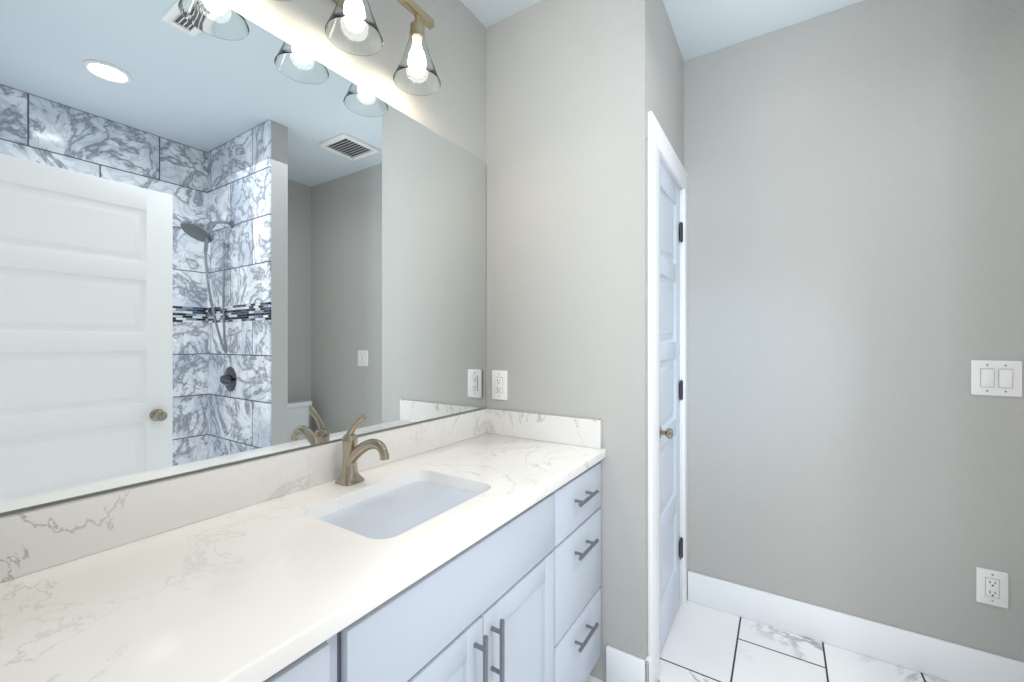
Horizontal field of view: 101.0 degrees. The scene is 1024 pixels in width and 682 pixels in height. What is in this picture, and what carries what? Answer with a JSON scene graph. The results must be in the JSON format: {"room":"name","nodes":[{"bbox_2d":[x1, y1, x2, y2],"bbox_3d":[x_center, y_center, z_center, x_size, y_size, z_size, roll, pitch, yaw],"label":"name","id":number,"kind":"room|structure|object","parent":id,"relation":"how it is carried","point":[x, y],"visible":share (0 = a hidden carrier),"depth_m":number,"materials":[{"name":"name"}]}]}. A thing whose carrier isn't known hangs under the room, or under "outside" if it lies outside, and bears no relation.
{"room":"bathroom","nodes":[
{"label":"bathroom","id":0,"kind":"room"},
{"bbox_2d":[0,0,485,516],"bbox_3d":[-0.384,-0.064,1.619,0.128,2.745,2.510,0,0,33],"label":"mirror","id":1,"kind":"object","parent":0,"point":[228,235],"depth_m":1.01,"materials":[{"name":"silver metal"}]},
{"bbox_2d":[325,0,382,55],"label":"sconce","id":2,"kind":"object","parent":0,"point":[351,26],"depth_m":1.19,"materials":[{"name":"clear glass"}]},
{"bbox_2d":[393,0,440,95],"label":"sconce","id":3,"kind":"object","parent":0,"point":[415,73],"depth_m":1.37,"materials":[{"name":"clear glass"}]},
{"bbox_2d":[486,0,652,681],"bbox_3d":[0.216,-0.064,1.787,0.718,2.745,0.120,0,0,33],"label":"wall","id":4,"kind":"structure","parent":0,"point":[569,95],"depth_m":1.68,"materials":[{"name":"grey paint"}]},
{"bbox_2d":[492,370,506,399],"bbox_3d":[-0.056,0.192,1.885,0.082,0.131,0.009,0,0,33],"label":"outlet","id":5,"kind":"object","parent":4,"relation":"attached to","point":[499,384],"visible":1,"depth_m":1.88,"materials":[{"name":"white plastic"}]},
{"bbox_2d":[606,645,650,681],"bbox_3d":[0.436,1.235,1.584,0.158,0.148,0.045,0,0,33],"label":"baseboard","id":6,"kind":"structure","parent":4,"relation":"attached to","point":[622,666],"depth_m":1.57,"materials":[{"name":"white wood"}]},
{"bbox_2d":[460,0,863,60],"bbox_3d":[0.737,-1.466,0.902,2.790,0.060,2.510,0,0,33],"label":"ceiling","id":7,"kind":"structure","parent":0,"point":[701,27],"depth_m":1.86,"materials":[{"name":"white paint"}]},
{"bbox_2d":[653,0,683,166],"bbox_3d":[0.664,-0.064,1.934,0.120,2.745,0.610,0,0,33],"label":"wall","id":8,"kind":"structure","parent":0,"point":[668,86],"depth_m":1.85,"materials":[{"name":"grey paint"}]},
{"bbox_2d":[647,111,687,681],"bbox_3d":[0.647,0.227,1.891,0.138,2.165,0.699,0,0,33],"label":"door frame","id":9,"kind":"structure","parent":8,"relation":"attached to","point":[659,148],"depth_m":1.63,"materials":[{"name":"white wood"}]},
{"bbox_2d":[660,161,679,653],"bbox_3d":[0.684,0.272,1.891,0.035,2.050,0.494,0,0,33],"label":"closet door","id":10,"kind":"structure","parent":8,"relation":"in","point":[669,394],"depth_m":1.92,"materials":[{"name":"white paint"}]},
{"bbox_2d":[660,222,682,559],"bbox_3d":[0.742,0.236,1.897,0.056,1.656,0.494,0,0,33],"label":"hardware piece","id":11,"kind":"object","parent":10,"relation":"attached to","point":[668,433],"visible":0.85,"depth_m":2.06,"materials":[{"name":"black metal"}]},
{"bbox_2d":[585,599,949,681],"bbox_3d":[0.306,1.339,0.228,2.790,0.060,4.110,0,0,33],"label":"floor","id":12,"kind":"structure","parent":0,"point":[702,643],"depth_m":1.75,"materials":[{"name":"tile"}]},
{"bbox_2d":[252,456,605,681],"bbox_3d":[-0.284,0.876,1.122,0.588,0.864,1.534,0,0,33],"label":"bathroom vanity","id":13,"kind":"object","parent":12,"relation":"on","point":[464,547],"depth_m":1.03,"materials":[{"name":"grey wood"}]},
{"bbox_2d":[0,432,605,681],"bbox_3d":[-0.292,0.426,1.127,0.569,0.036,1.534,0,0,33],"label":"countertop","id":14,"kind":"structure","parent":13,"relation":"on","point":[229,594],"depth_m":0.73,"materials":[{"name":"white stone"}]},
{"bbox_2d":[332,414,391,487],"bbox_3d":[-0.420,0.306,1.200,0.195,0.204,0.066,0,0,33],"label":"faucet","id":15,"kind":"object","parent":14,"relation":"on","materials":[{"name":"gold metal"}]},
{"bbox_2d":[308,476,487,539],"bbox_3d":[-0.281,0.523,1.111,0.360,0.182,0.465,0,0,33],"label":"sink","id":16,"kind":"object","parent":14,"relation":"in","point":[384,513],"depth_m":1.14,"materials":[{"name":"white ceramic"}]},
{"bbox_2d":[684,0,1023,661],"bbox_3d":[1.381,-0.064,1.909,2.790,2.745,0.120,0,0,33],"label":"wall","id":17,"kind":"structure","parent":0,"point":[855,173],"depth_m":1.77,"materials":[{"name":"grey paint"}]},
{"bbox_2d":[688,571,1023,681],"bbox_3d":[1.655,1.235,1.653,1.812,0.148,0.015,0,0,33],"label":"baseboard","id":18,"kind":"structure","parent":17,"relation":"attached to","point":[938,658],"depth_m":1.77,"materials":[{"name":"white wood"}]},
{"bbox_2d":[976,567,1007,608],"bbox_3d":[1.788,0.915,1.571,0.082,0.131,0.009,0,0,33],"label":"outlet","id":19,"kind":"object","parent":17,"relation":"attached to","point":[991,587],"visible":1,"depth_m":1.57,"materials":[{"name":"white plastic"}]},
{"bbox_2d":[971,360,1021,396],"bbox_3d":[1.795,0.134,1.563,0.130,0.131,0.016,0,0,33],"label":"light switch","id":20,"kind":"object","parent":17,"relation":"attached to","point":[995,378],"visible":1,"depth_m":1.56,"materials":[{"name":"white plastic"}]}
]}

